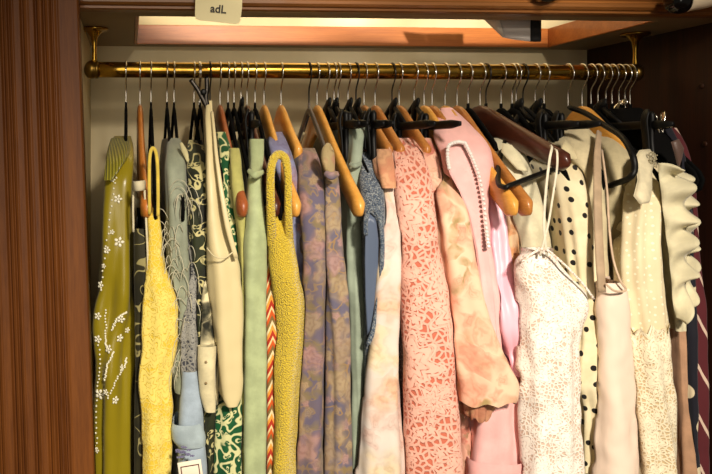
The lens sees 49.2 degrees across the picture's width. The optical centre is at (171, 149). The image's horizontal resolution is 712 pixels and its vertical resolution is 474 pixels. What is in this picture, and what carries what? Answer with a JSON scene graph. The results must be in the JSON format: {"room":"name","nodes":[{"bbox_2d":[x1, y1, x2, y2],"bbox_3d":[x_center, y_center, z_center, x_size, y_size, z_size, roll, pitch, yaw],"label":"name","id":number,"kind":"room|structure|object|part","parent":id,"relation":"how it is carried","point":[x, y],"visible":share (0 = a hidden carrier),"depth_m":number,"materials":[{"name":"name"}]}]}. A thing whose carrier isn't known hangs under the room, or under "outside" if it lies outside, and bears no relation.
{"room":"closet","nodes":[
{"label":"closet","id":0,"kind":"room"},
{"bbox_2d":[81,21,90,309],"bbox_3d":[-0.147,0.375,1.169,0.020,2.450,0.350,0,0,-3],"label":"wall","id":1,"kind":"structure","parent":0,"point":[86,47],"depth_m":1.24,"materials":[{"name":"beige paint"}]},
{"bbox_2d":[91,16,586,396],"bbox_3d":[0.318,0.375,1.380,0.972,2.450,0.020,0,0,-3],"label":"wall","id":2,"kind":"structure","parent":0,"point":[107,94],"depth_m":1.36,"materials":[{"name":"beige paint"}]},
{"bbox_2d":[80,0,711,49],"bbox_3d":[0.329,-0.209,1.183,0.932,0.042,0.374,0,0,-3],"label":"shelf","id":3,"kind":"object","parent":2,"relation":"attached to","point":[595,23],"visible":0.97,"depth_m":1.11,"materials":[{"name":"brown wood"}]},
{"bbox_2d":[195,0,241,23],"bbox_3d":[0.062,-0.193,0.975,0.063,0.053,0.003,0,0,-3],"label":"label","id":4,"kind":"object","parent":3,"relation":"attached to","point":[223,11],"visible":1,"depth_m":0.97,"materials":[{"name":"beige paper"}]},
{"bbox_2d":[83,26,650,81],"bbox_3d":[0.314,-0.149,1.169,0.912,0.078,0.043,0,0,-3],"label":"rail","id":5,"kind":"object","parent":3,"relation":"attached to","point":[93,69],"visible":0.94,"depth_m":1.16,"materials":[{"name":"gold metal"}]},
{"bbox_2d":[124,60,127,140],"bbox_3d":[-0.070,-0.039,1.148,0.005,0.201,0.311,0,0,-3],"label":"clothes hanger","id":6,"kind":"object","parent":5,"relation":"hanging from","point":[125,109],"visible":0.69,"depth_m":1.13,"materials":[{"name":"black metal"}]},
{"bbox_2d":[92,136,134,473],"bbox_3d":[-0.092,0.341,1.138,0.066,0.723,0.346,0,0,-6],"label":"dress","id":7,"kind":"object","parent":6,"relation":"hanging from","point":[113,329],"visible":0.99,"depth_m":0.98,"materials":[{"name":"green fabric"}]},
{"bbox_2d":[94,335,101,342],"bbox_3d":[-0.097,0.250,0.977,0.011,0.011,0.003,0,4,19],"label":"flower","id":8,"kind":"object","parent":7,"relation":"on","point":[96,338],"depth_m":0.98,"materials":[{"name":"white fabric"}]},
{"bbox_2d":[96,389,102,398],"bbox_3d":[-0.095,0.325,0.985,0.013,0.014,0.003,0,3,21],"label":"flower","id":9,"kind":"object","parent":7,"relation":"on","point":[99,392],"depth_m":0.98,"materials":[{"name":"white fabric"}]},
{"bbox_2d":[105,345,111,353],"bbox_3d":[-0.083,0.261,0.971,0.011,0.012,0.003,0,-9,41],"label":"flower","id":10,"kind":"object","parent":7,"relation":"on","point":[107,346],"depth_m":0.97,"materials":[{"name":"white fabric"}]},
{"bbox_2d":[114,195,121,202],"bbox_3d":[-0.070,0.065,0.978,0.011,0.012,0.003,0,-3,6],"label":"flower","id":11,"kind":"object","parent":7,"relation":"on","point":[118,196],"depth_m":0.98,"materials":[{"name":"white fabric"}]},
{"bbox_2d":[114,237,123,246],"bbox_3d":[-0.069,0.121,0.975,0.013,0.014,0.003,0,-4,-3],"label":"flower","id":12,"kind":"object","parent":7,"relation":"on","point":[116,240],"depth_m":0.97,"materials":[{"name":"white fabric"}]},
{"bbox_2d":[137,61,151,217],"bbox_3d":[-0.045,-0.025,1.149,0.018,0.228,0.415,0,0,-3],"label":"clothes hanger","id":13,"kind":"object","parent":5,"relation":"hanging from","point":[141,153],"visible":0.87,"depth_m":1.04,"materials":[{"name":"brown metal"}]},
{"bbox_2d":[132,180,148,473],"bbox_3d":[-0.044,0.364,1.122,0.025,0.652,0.384,0,0,-2],"label":"dress","id":14,"kind":"object","parent":13,"relation":"hanging from","point":[140,229],"visible":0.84,"depth_m":0.96,"materials":[{"name":"fabric"}]},
{"bbox_2d":[138,146,177,473],"bbox_3d":[-0.018,0.338,1.127,0.052,0.685,0.377,0,0,0],"label":"dress","id":15,"kind":"object","parent":13,"relation":"hanging from","point":[159,333],"visible":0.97,"depth_m":0.94,"materials":[{"name":"yellow fabric"}]},
{"bbox_2d":[147,61,156,219],"bbox_3d":[-0.032,-0.021,1.150,0.005,0.236,0.411,0,0,-3],"label":"clothes hanger","id":16,"kind":"object","parent":5,"relation":"hanging from","point":[151,127],"visible":0.77,"depth_m":1.08,"materials":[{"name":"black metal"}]},
{"bbox_2d":[163,61,170,141],"bbox_3d":[-0.007,-0.039,1.151,0.005,0.201,0.311,0,0,-3],"label":"clothes hanger","id":17,"kind":"object","parent":5,"relation":"hanging from","point":[167,130],"visible":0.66,"depth_m":1.14,"materials":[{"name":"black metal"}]},
{"bbox_2d":[160,138,201,394],"bbox_3d":[-0.020,0.162,1.129,0.070,0.359,0.370,0,0,-8],"label":"garment","id":18,"kind":"object","parent":17,"relation":"hanging from","point":[173,181],"visible":0.82,"depth_m":0.96,"materials":[{"name":"grey fabric"}]},
{"bbox_2d":[171,61,184,221],"bbox_3d":[0.004,-0.021,1.152,0.005,0.236,0.411,0,0,-3],"label":"clothes hanger","id":19,"kind":"object","parent":5,"relation":"hanging from","point":[174,116],"visible":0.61,"depth_m":1.12,"materials":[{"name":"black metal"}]},
{"bbox_2d":[171,223,206,473],"bbox_3d":[0.022,0.393,1.109,0.052,0.582,0.416,0,0,-1],"label":"dress","id":20,"kind":"object","parent":19,"relation":"hanging from","point":[187,428],"visible":0.63,"depth_m":0.95,"materials":[{"name":"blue fabric"}]},
{"bbox_3d":[0.017,0.376,0.920,0.024,0.014,0.006,0,0,-3],"label":"flower trim","id":21,"kind":"part","parent":20,"relation":"part of","materials":[{"name":"blue"}]},
{"bbox_2d":[189,61,200,144],"bbox_3d":[0.035,-0.039,1.154,0.005,0.201,0.311,0,0,-3],"label":"clothes hanger","id":22,"kind":"object","parent":5,"relation":"hanging from","point":[194,119],"visible":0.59,"depth_m":1.14,"materials":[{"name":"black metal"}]},
{"bbox_2d":[189,61,208,107],"bbox_3d":[0.037,-0.093,1.096,0.034,0.092,0.149,0,0,-3],"label":"hanger","id":23,"kind":"object","parent":5,"relation":"hanging from","point":[203,95],"visible":0.89,"depth_m":1.03,"materials":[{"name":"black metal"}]},
{"bbox_2d":[193,101,243,407],"bbox_3d":[0.066,0.129,1.122,0.049,0.397,0.396,0,0,-1],"label":"dress","id":24,"kind":"object","parent":23,"relation":"hanging from","point":[222,263],"visible":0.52,"depth_m":0.94,"materials":[{"name":"beige fabric"}]},
{"bbox_2d":[194,61,203,142],"bbox_3d":[0.045,-0.039,1.154,0.005,0.201,0.311,0,0,-3],"label":"clothes hanger","id":25,"kind":"object","parent":5,"relation":"hanging from","point":[200,113],"visible":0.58,"depth_m":1.14,"materials":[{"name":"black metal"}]},
{"bbox_2d":[180,140,214,473],"bbox_3d":[0.022,0.341,1.139,0.048,0.712,0.357,0,0,-5],"label":"floral dress","id":26,"kind":"object","parent":25,"relation":"hanging from","point":[194,154],"visible":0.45,"depth_m":0.97,"materials":[{"name":"black fabric"}]},
{"bbox_3d":[0.017,0.003,0.987,0.017,0.027,0.007,0,0,42],"label":"ruffle trim","id":27,"kind":"part","parent":26,"relation":"part of","materials":[{"name":"beige fabric"}]},
{"bbox_2d":[209,61,223,183],"bbox_3d":[0.060,-0.039,1.155,0.005,0.201,0.311,0,0,-3],"label":"clothes hanger","id":28,"kind":"object","parent":5,"relation":"hanging from","point":[221,170],"visible":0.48,"depth_m":1.14,"materials":[{"name":"grey metal"}]},
{"bbox_2d":[213,132,241,473],"bbox_3d":[0.071,0.334,1.140,0.043,0.722,0.361,0,0,-2],"label":"dress","id":29,"kind":"object","parent":28,"relation":"hanging from","point":[228,421],"visible":0.17,"depth_m":0.97,"materials":[{"name":"green fabric"}]},
{"bbox_2d":[215,61,247,217],"bbox_3d":[0.080,-0.025,1.156,0.018,0.228,0.415,0,0,-3],"label":"clothes hanger","id":30,"kind":"object","parent":5,"relation":"hanging from","point":[241,204],"visible":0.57,"depth_m":1.09,"materials":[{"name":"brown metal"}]},
{"bbox_2d":[197,279,218,412],"bbox_3d":[0.039,0.218,1.130,0.032,0.234,0.377,0,0,-3],"label":"blouse","id":31,"kind":"object","parent":30,"relation":"hanging from","point":[207,357],"visible":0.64,"depth_m":0.95,"materials":[{"name":"beige fabric"}]},
{"bbox_2d":[229,148,245,473],"bbox_3d":[0.076,0.348,1.143,0.026,0.702,0.357,0,0,-6],"label":"dress","id":32,"kind":"object","parent":30,"relation":"hanging from","point":[235,167],"visible":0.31,"depth_m":0.97,"materials":[{"name":"green fabric"}]},
{"bbox_2d":[225,61,243,181],"bbox_3d":[0.088,-0.039,1.157,0.005,0.201,0.311,0,0,-3],"label":"clothes hanger","id":33,"kind":"object","parent":5,"relation":"hanging from","point":[228,114],"visible":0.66,"depth_m":1.12,"materials":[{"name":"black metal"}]},
{"bbox_2d":[228,61,248,177],"bbox_3d":[0.098,-0.039,1.157,0.005,0.201,0.311,0,0,-3],"label":"clothes hanger","id":34,"kind":"object","parent":5,"relation":"hanging from","point":[234,113],"visible":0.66,"depth_m":1.10,"materials":[{"name":"black plastic"}]},
{"bbox_2d":[227,61,260,157],"bbox_3d":[0.105,-0.059,1.158,0.015,0.161,0.330,0,0,-3],"label":"clothes hanger","id":35,"kind":"object","parent":5,"relation":"hanging from","point":[249,125],"visible":0.69,"depth_m":1.05,"materials":[{"name":"black plastic"}]},
{"bbox_2d":[231,139,266,473],"bbox_3d":[0.114,0.337,1.137,0.038,0.705,0.372,0,0,1],"label":"dress","id":36,"kind":"object","parent":35,"relation":"hanging from","point":[255,238],"visible":0.48,"depth_m":0.95,"materials":[{"name":"fabric"}]},
{"bbox_2d":[237,61,280,216],"bbox_3d":[0.122,-0.025,1.159,0.018,0.228,0.415,0,0,-3],"label":"clothes hanger","id":37,"kind":"object","parent":5,"relation":"hanging from","point":[277,201],"visible":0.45,"depth_m":1.01,"materials":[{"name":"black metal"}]},
{"bbox_2d":[253,61,282,220],"bbox_3d":[0.131,-0.021,1.159,0.005,0.236,0.411,0,0,-3],"label":"clothes hanger","id":38,"kind":"object","parent":5,"relation":"hanging from","point":[266,150],"visible":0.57,"depth_m":1.07,"materials":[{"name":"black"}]},
{"bbox_2d":[264,204,276,473],"bbox_3d":[0.121,0.387,1.144,0.023,0.620,0.360,0,0,-3],"label":"dress","id":39,"kind":"object","parent":38,"relation":"hanging from","point":[271,331],"visible":0.18,"depth_m":0.96,"materials":[{"name":"fabric"}]},
{"bbox_2d":[264,150,304,473],"bbox_3d":[0.147,0.344,1.133,0.054,0.688,0.383,0,0,-1],"label":"dress","id":40,"kind":"object","parent":38,"relation":"hanging from","point":[287,291],"visible":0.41,"depth_m":0.95,"materials":[{"name":"yellow fabric"}]},
{"bbox_2d":[257,61,301,216],"bbox_3d":[0.149,-0.025,1.160,0.018,0.228,0.415,0,0,-3],"label":"clothes hanger","id":41,"kind":"object","parent":5,"relation":"hanging from","point":[266,120],"visible":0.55,"depth_m":1.09,"materials":[{"name":"orange wood"}]},
{"bbox_2d":[260,132,302,398],"bbox_3d":[0.145,0.343,1.153,0.041,0.741,0.343,0,0,-9],"label":"dress","id":42,"kind":"object","parent":41,"relation":"hanging from","point":[281,143],"visible":0.08,"depth_m":1.02,"materials":[{"name":"purple fabric"}]},
{"bbox_2d":[273,61,302,158],"bbox_3d":[0.175,-0.060,1.162,0.017,0.157,0.206,0,0,-3],"label":"clothes hanger","id":43,"kind":"object","parent":5,"relation":"hanging from","point":[282,123],"visible":0.62,"depth_m":1.11,"materials":[{"name":"orange wood"}]},
{"bbox_2d":[294,148,326,473],"bbox_3d":[0.185,0.345,1.141,0.053,0.695,0.372,0,0,0],"label":"dress","id":44,"kind":"object","parent":43,"relation":"hanging from","point":[311,188],"visible":0.32,"depth_m":0.96,"materials":[{"name":"purple fabric"}]},
{"bbox_2d":[297,62,335,170],"bbox_3d":[0.216,-0.039,1.164,0.005,0.201,0.311,0,0,-3],"label":"clothes hanger","id":45,"kind":"object","parent":5,"relation":"hanging from","point":[309,111],"visible":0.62,"depth_m":1.15,"materials":[{"name":"grey"}]},
{"bbox_2d":[321,143,352,473],"bbox_3d":[0.216,0.340,1.141,0.043,0.700,0.375,0,0,-1],"label":"dress","id":46,"kind":"object","parent":45,"relation":"hanging from","point":[337,436],"visible":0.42,"depth_m":0.96,"materials":[{"name":"fabric"}]},
{"bbox_2d":[303,62,360,162],"bbox_3d":[0.241,-0.059,1.165,0.015,0.161,0.330,0,0,-3],"label":"clothes hanger","id":47,"kind":"object","parent":5,"relation":"hanging from","point":[343,126],"visible":0.63,"depth_m":1.06,"materials":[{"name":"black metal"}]},
{"bbox_2d":[313,127,364,473],"bbox_3d":[0.253,0.337,1.156,0.047,0.744,0.350,0,0,-3],"label":"dress","id":48,"kind":"object","parent":47,"relation":"hanging from","point":[351,227],"visible":0.3,"depth_m":1.00,"materials":[{"name":"fabric"}]},
{"bbox_2d":[301,62,364,216],"bbox_3d":[0.233,-0.025,1.165,0.018,0.228,0.415,0,0,-3],"label":"clothes hanger","id":49,"kind":"object","parent":5,"relation":"hanging from","point":[354,199],"visible":0.59,"depth_m":1.04,"materials":[{"name":"orange wood"}]},
{"bbox_2d":[329,62,368,128],"bbox_3d":[0.253,-0.059,1.166,0.015,0.161,0.330,0,0,-3],"label":"clothes hanger","id":50,"kind":"object","parent":5,"relation":"hanging from","point":[334,106],"visible":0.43,"depth_m":1.15,"materials":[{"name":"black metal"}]},
{"bbox_2d":[330,62,368,172],"bbox_3d":[0.263,-0.039,1.167,0.005,0.201,0.311,0,0,-3],"label":"clothes hanger","id":51,"kind":"object","parent":5,"relation":"hanging from","point":[363,161],"visible":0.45,"depth_m":1.15,"materials":[{"name":"silver metal"}]},
{"bbox_2d":[358,152,385,381],"bbox_3d":[0.270,0.356,1.146,0.039,0.707,0.371,0,0,0],"label":"tweed top","id":52,"kind":"object","parent":51,"relation":"hanging from","point":[372,222],"visible":0.23,"depth_m":0.97,"materials":[{"name":"blue fabric"}]},
{"bbox_3d":[0.264,0.164,0.964,0.028,0.180,0.008,0,0,5],"label":"armhole trim","id":53,"kind":"part","parent":52,"relation":"part of","materials":[{"name":"grey fabric"}]},
{"bbox_2d":[329,62,384,161],"bbox_3d":[0.275,-0.059,1.167,0.015,0.161,0.330,0,0,-3],"label":"clothes hanger","id":54,"kind":"object","parent":5,"relation":"hanging from","point":[370,115],"visible":0.59,"depth_m":1.04,"materials":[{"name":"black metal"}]},
{"bbox_2d":[354,149,405,473],"bbox_3d":[0.290,0.346,1.142,0.080,0.694,0.376,0,0,5],"label":"dress","id":55,"kind":"object","parent":54,"relation":"hanging from","point":[381,450],"visible":0.42,"depth_m":0.96,"materials":[{"name":"fabric"}]},
{"bbox_2d":[353,62,393,151],"bbox_3d":[0.288,-0.059,1.168,0.015,0.161,0.330,0,0,-3],"label":"clothes hanger","id":56,"kind":"object","parent":5,"relation":"hanging from","point":[388,123],"visible":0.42,"depth_m":1.14,"materials":[{"name":"grey plastic"}]},
{"bbox_2d":[398,324,404,440],"bbox_3d":[0.298,0.384,1.158,0.018,0.657,0.352,0,0,-7],"label":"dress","id":57,"kind":"object","parent":56,"relation":"hanging from","point":[400,370],"visible":0.06,"depth_m":1.00,"materials":[{"name":"black fabric"}]},
{"bbox_2d":[358,62,392,152],"bbox_3d":[0.307,-0.060,1.169,0.017,0.157,0.206,0,0,-3],"label":"clothes hanger","id":58,"kind":"object","parent":5,"relation":"hanging from","point":[383,142],"visible":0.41,"depth_m":1.09,"materials":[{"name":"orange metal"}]},
{"bbox_2d":[371,62,404,151],"bbox_3d":[0.325,-0.060,1.170,0.017,0.157,0.206,0,0,-3],"label":"clothes hanger","id":59,"kind":"object","parent":5,"relation":"hanging from","point":[397,145],"visible":0.46,"depth_m":1.10,"materials":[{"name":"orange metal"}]},
{"bbox_2d":[393,138,462,473],"bbox_3d":[0.334,0.335,1.142,0.085,0.707,0.386,0,0,-3],"label":"dress","id":60,"kind":"object","parent":59,"relation":"hanging from","point":[431,422],"visible":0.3,"depth_m":0.96,"materials":[{"name":"pink fabric"}]},
{"bbox_2d":[384,62,435,137],"bbox_3d":[0.346,-0.059,1.171,0.015,0.161,0.330,0,0,-3],"label":"clothes hanger","id":61,"kind":"object","parent":5,"relation":"hanging from","point":[400,124],"visible":0.48,"depth_m":1.14,"materials":[{"name":"grey plastic"}]},
{"bbox_2d":[389,62,430,153],"bbox_3d":[0.364,-0.060,1.172,0.017,0.157,0.206,0,0,-3],"label":"clothes hanger","id":62,"kind":"object","parent":5,"relation":"hanging from","point":[415,134],"visible":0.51,"depth_m":1.11,"materials":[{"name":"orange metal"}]},
{"bbox_2d":[416,62,438,149],"bbox_3d":[0.404,-0.060,1.174,0.017,0.157,0.206,0,0,-3],"label":"clothes hanger","id":63,"kind":"object","parent":5,"relation":"hanging from","point":[426,109],"visible":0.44,"depth_m":1.15,"materials":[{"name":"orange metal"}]},
{"bbox_2d":[407,62,461,137],"bbox_3d":[0.381,-0.059,1.173,0.015,0.161,0.330,0,0,-3],"label":"clothes hanger","id":64,"kind":"object","parent":5,"relation":"hanging from","point":[414,108],"visible":0.41,"depth_m":1.12,"materials":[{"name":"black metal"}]},
{"bbox_2d":[412,138,471,473],"bbox_3d":[0.357,0.356,1.168,0.057,0.748,0.335,0,0,-14],"label":"dress","id":65,"kind":"object","parent":64,"relation":"hanging from","point":[431,159],"visible":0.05,"depth_m":1.04,"materials":[{"name":"pink fabric"}]},
{"bbox_2d":[435,168,518,422],"bbox_3d":[0.398,0.192,1.144,0.098,0.331,0.390,0,0,-3],"label":"garment","id":66,"kind":"object","parent":64,"relation":"hanging from","point":[486,381],"visible":0.38,"depth_m":0.96,"materials":[{"name":"pink fabric"}]},
{"bbox_2d":[429,62,445,119],"bbox_3d":[0.417,-0.060,1.175,0.017,0.157,0.206,0,0,-3],"label":"clothes hanger","id":67,"kind":"object","parent":5,"relation":"hanging from","point":[436,110],"visible":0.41,"depth_m":1.16,"materials":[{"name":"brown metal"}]},
{"bbox_2d":[433,108,522,473],"bbox_3d":[0.423,0.324,1.159,0.107,0.780,0.364,0,0,-3],"label":"dress","id":68,"kind":"object","parent":67,"relation":"hanging from","point":[464,155],"visible":0.41,"depth_m":1.00,"materials":[{"name":"pink fabric"}]},
{"bbox_2d":[439,62,518,215],"bbox_3d":[0.439,-0.025,1.176,0.018,0.228,0.415,0,0,-3],"label":"clothes hanger","id":69,"kind":"object","parent":5,"relation":"hanging from","point":[506,200],"visible":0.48,"depth_m":0.99,"materials":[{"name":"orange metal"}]},
{"bbox_2d":[465,63,497,150],"bbox_3d":[0.472,-0.060,1.178,0.005,0.158,0.191,0,0,-3],"label":"clothes hanger","id":70,"kind":"object","parent":5,"relation":"hanging from","point":[489,137],"visible":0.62,"depth_m":1.14,"materials":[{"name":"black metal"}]},
{"bbox_2d":[507,216,518,267],"bbox_3d":[0.475,0.397,1.174,0.028,0.662,0.338,0,0,-3],"label":"dress","id":71,"kind":"object","parent":70,"relation":"hanging from","point":[513,237],"visible":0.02,"depth_m":1.04,"materials":[{"name":"fabric"}]},
{"bbox_2d":[484,63,491,106],"bbox_3d":[0.502,-0.060,1.180,0.005,0.158,0.191,0,0,-3],"label":"clothes hanger","id":72,"kind":"object","parent":5,"relation":"hanging from","point":[488,64],"visible":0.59,"depth_m":1.18,"materials":[{"name":"grey"}]},
{"bbox_2d":[487,138,551,254],"bbox_3d":[0.495,0.363,1.175,0.093,0.763,0.306,0,0,-11],"label":"blouse","id":73,"kind":"object","parent":72,"relation":"hanging from","point":[529,228],"visible":0.06,"depth_m":1.04,"materials":[{"name":"white fabric"}]},
{"bbox_2d":[453,63,532,215],"bbox_3d":[0.458,-0.025,1.177,0.018,0.228,0.415,0,0,-3],"label":"clothes hanger","id":74,"kind":"object","parent":5,"relation":"hanging from","point":[525,208],"visible":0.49,"depth_m":1.02,"materials":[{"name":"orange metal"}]},
{"bbox_2d":[488,194,519,377],"bbox_3d":[0.459,0.180,1.161,0.045,0.260,0.361,0,0,-1],"label":"lilac top","id":75,"kind":"object","parent":74,"relation":"hanging from","point":[509,312],"visible":0.21,"depth_m":1.00,"materials":[{"name":"pink fabric"}]},
{"bbox_2d":[483,63,532,162],"bbox_3d":[0.526,-0.060,1.181,0.005,0.158,0.191,0,0,-3],"label":"clothes hanger","id":76,"kind":"object","parent":5,"relation":"hanging from","point":[501,110],"visible":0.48,"depth_m":1.17,"materials":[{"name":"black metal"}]},
{"bbox_2d":[471,63,570,170],"bbox_3d":[0.496,-0.056,1.180,0.020,0.167,0.403,0,0,-9],"label":"clothes hanger","id":77,"kind":"object","parent":5,"relation":"hanging from","point":[526,142],"visible":0.66,"depth_m":1.07,"materials":[{"name":"brown wood"}]},
{"bbox_2d":[514,144,594,473],"bbox_3d":[0.503,0.344,0.982,0.104,0.702,0.066,0,0,-3],"label":"dress","id":78,"kind":"object","parent":77,"relation":"hanging from","point":[554,308],"visible":0.98,"depth_m":0.96,"materials":[{"name":"white fabric"}]},
{"bbox_2d":[495,63,555,189],"bbox_3d":[0.524,-0.043,1.071,0.090,0.192,0.254,0,0,35],"label":"clothes hanger","id":79,"kind":"object","parent":5,"relation":"hanging from","point":[499,184],"visible":0.61,"depth_m":1.02,"materials":[{"name":"grey plastic"}]},
{"bbox_2d":[485,63,579,140],"bbox_3d":[0.547,-0.059,1.182,0.015,0.161,0.330,0,0,-3],"label":"clothes hanger","id":80,"kind":"object","parent":5,"relation":"hanging from","point":[541,125],"visible":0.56,"depth_m":1.10,"materials":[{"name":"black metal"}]},
{"bbox_2d":[526,140,597,473],"bbox_3d":[0.558,0.354,1.166,0.064,0.737,0.364,0,0,-3],"label":"polka dot dress","id":81,"kind":"object","parent":80,"relation":"hanging from","point":[571,226],"visible":0.26,"depth_m":1.00,"materials":[{"name":"beige fabric"}]},
{"bbox_2d":[507,63,569,180],"bbox_3d":[0.544,-0.039,1.182,0.005,0.201,0.311,0,0,-3],"label":"clothes hanger","id":82,"kind":"object","parent":5,"relation":"hanging from","point":[512,111],"visible":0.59,"depth_m":1.16,"materials":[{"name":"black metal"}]},
{"bbox_2d":[518,63,601,141],"bbox_3d":[0.578,-0.059,1.184,0.015,0.161,0.330,0,0,-3],"label":"clothes hanger","id":83,"kind":"object","parent":5,"relation":"hanging from","point":[535,107],"visible":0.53,"depth_m":1.11,"materials":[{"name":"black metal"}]},
{"bbox_2d":[548,129,608,282],"bbox_3d":[0.597,0.354,1.185,0.065,0.775,0.321,0,0,-3],"label":"jacket","id":84,"kind":"object","parent":83,"relation":"hanging from","point":[582,141],"visible":0.06,"depth_m":1.05,"materials":[{"name":"fabric"}]},
{"bbox_2d":[529,63,604,189],"bbox_3d":[0.597,-0.039,1.185,0.005,0.201,0.311,0,0,-3],"label":"clothes hanger","id":85,"kind":"object","parent":5,"relation":"hanging from","point":[548,111],"visible":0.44,"depth_m":1.17,"materials":[{"name":"silver metal"}]},
{"bbox_2d":[591,130,638,473],"bbox_3d":[0.585,0.337,1.153,0.080,0.729,0.394,0,0,-3],"label":"dress","id":86,"kind":"object","parent":85,"relation":"hanging from","point":[615,436],"visible":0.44,"depth_m":0.97,"materials":[{"name":"beige fabric"}]},
{"bbox_2d":[566,63,625,148],"bbox_3d":[0.663,-0.060,1.189,0.017,0.157,0.206,0,0,-3],"label":"clothes hanger","id":87,"kind":"object","parent":5,"relation":"hanging from","point":[574,116],"visible":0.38,"depth_m":1.17,"materials":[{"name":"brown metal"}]},
{"bbox_2d":[566,63,637,187],"bbox_3d":[0.635,-0.040,1.097,0.023,0.198,0.213,0,0,6],"label":"clothes hanger","id":88,"kind":"object","parent":5,"relation":"hanging from","point":[633,158],"visible":0.84,"depth_m":1.04,"materials":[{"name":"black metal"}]},
{"bbox_2d":[593,133,630,279],"bbox_3d":[0.655,0.360,1.186,0.067,0.775,0.312,0,0,1],"label":"cream knit top","id":89,"kind":"object","parent":88,"relation":"hanging from","point":[616,157],"visible":0.04,"depth_m":1.06,"materials":[{"name":"beige fabric"}]},
{"bbox_2d":[589,63,659,182],"bbox_3d":[0.674,-0.039,1.190,0.005,0.201,0.311,0,0,-3],"label":"clothes hanger","id":90,"kind":"object","parent":5,"relation":"hanging from","point":[654,171],"visible":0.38,"depth_m":1.17,"materials":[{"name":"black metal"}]},
{"bbox_2d":[593,64,673,161],"bbox_3d":[0.683,-0.059,1.190,0.015,0.161,0.330,0,0,-3],"label":"clothes hanger","id":91,"kind":"object","parent":5,"relation":"hanging from","point":[648,123],"visible":0.59,"depth_m":1.07,"materials":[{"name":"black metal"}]},
{"bbox_2d":[613,149,677,473],"bbox_3d":[0.684,0.352,1.160,0.107,0.708,0.381,0,0,9],"label":"dress","id":92,"kind":"object","parent":91,"relation":"hanging from","point":[637,251],"visible":0.33,"depth_m":0.98,"materials":[{"name":"beige fabric"}]},
{"bbox_2d":[658,163,700,331],"bbox_3d":[0.709,0.132,1.169,0.080,0.233,0.370,0,0,3],"label":"blouse","id":93,"kind":"object","parent":91,"relation":"hanging from","point":[677,187],"visible":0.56,"depth_m":1.00,"materials":[{"name":"beige fabric"}]},
{"bbox_2d":[602,64,665,162],"bbox_3d":[0.700,-0.039,1.191,0.005,0.201,0.311,0,0,-3],"label":"clothes hanger","id":94,"kind":"object","parent":5,"relation":"hanging from","point":[609,65],"visible":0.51,"depth_m":1.18,"materials":[{"name":"silver metal"}]},
{"bbox_2d":[610,64,673,164],"bbox_3d":[0.709,-0.039,1.192,0.005,0.201,0.311,0,0,-3],"label":"clothes hanger","id":95,"kind":"object","parent":5,"relation":"hanging from","point":[611,104],"visible":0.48,"depth_m":1.19,"materials":[{"name":"silver metal"}]},
{"bbox_2d":[669,328,697,473],"bbox_3d":[0.714,0.400,1.192,0.037,0.685,0.330,0,0,-3],"label":"dress","id":96,"kind":"object","parent":95,"relation":"hanging from","point":[686,456],"visible":0.13,"depth_m":1.03,"materials":[{"name":"fabric"}]},
{"bbox_2d":[614,64,674,132],"bbox_3d":[0.721,-0.079,1.192,0.020,0.121,0.240,0,0,-3],"label":"clothes hanger","id":97,"kind":"object","parent":5,"relation":"hanging from","point":[623,103],"visible":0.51,"depth_m":1.18,"materials":[{"name":"silver metal"}]},
{"bbox_2d":[623,64,699,185],"bbox_3d":[0.731,-0.039,1.193,0.005,0.201,0.311,0,0,-3],"label":"clothes hanger","id":98,"kind":"object","parent":5,"relation":"hanging from","point":[689,170],"visible":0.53,"depth_m":1.06,"materials":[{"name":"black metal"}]},
{"bbox_2d":[664,128,700,473],"bbox_3d":[0.736,0.353,1.192,0.044,0.781,0.331,0,0,-1],"label":"dress","id":99,"kind":"object","parent":98,"relation":"hanging from","point":[692,328],"visible":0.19,"depth_m":1.03,"materials":[{"name":"fabric"}]},
{"bbox_2d":[628,64,704,192],"bbox_3d":[0.740,-0.039,1.193,0.005,0.201,0.311,0,0,-3],"label":"clothes hanger","id":100,"kind":"object","parent":5,"relation":"hanging from","point":[698,171],"visible":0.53,"depth_m":1.05,"materials":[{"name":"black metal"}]},
{"bbox_2d":[671,128,709,473],"bbox_3d":[0.744,0.361,1.180,0.071,0.788,0.332,0,0,7],"label":"striped dress","id":101,"kind":"object","parent":100,"relation":"hanging from","point":[679,146],"visible":0.17,"depth_m":1.04,"materials":[{"name":"fabric"}]},
{"bbox_3d":[0.339,-0.209,1.014,0.932,0.042,0.036,0,0,-3],"label":"moulding","id":102,"kind":"part","parent":3,"relation":"part of","materials":[{"name":"brown wood"}]},
{"bbox_2d":[485,20,540,41],"bbox_3d":[0.496,-0.201,1.098,0.104,0.080,0.017,0,0,5],"label":"light fixture","id":103,"kind":"object","parent":3,"relation":"hanging from","point":[523,30],"visible":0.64,"depth_m":1.09,"materials":[{"name":"beige"}]},
{"bbox_2d":[663,0,711,13],"bbox_3d":[0.709,-0.210,0.994,0.092,0.055,0.044,0,0,-3],"label":"spotlight","id":104,"kind":"object","parent":3,"relation":"attached to","point":[672,6],"visible":1,"depth_m":0.98,"materials":[{"name":"beige metal"}]},
{"bbox_2d":[604,108,681,167],"bbox_3d":[0.719,0.347,1.191,0.063,0.828,0.282,0,0,-3],"label":"shirt","id":105,"kind":"object","parent":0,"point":[664,149],"visible":0.02,"depth_m":1.11,"materials":[{"name":"black fabric"}]},
{"bbox_2d":[587,23,711,473],"bbox_3d":[0.810,0.375,1.157,0.025,2.450,0.480,0,0,-3],"label":"wall","id":106,"kind":"structure","parent":0,"point":[675,64],"depth_m":1.15,"materials":[{"name":"brown wood"}]},
{"bbox_3d":[0.269,1.615,-0.325,5.500,0.030,3.420,0,0,-3],"label":"floor","id":107,"kind":"structure","parent":0,"visible":0},
{"bbox_2d":[0,0,95,473],"bbox_3d":[-0.175,0.489,0.941,0.244,2.454,0.032,0,0,-3],"label":"panel","id":108,"kind":"object","parent":107,"relation":"on","point":[47,399],"visible":1,"depth_m":0.93,"materials":[{"name":"brown wood"}]}
]}

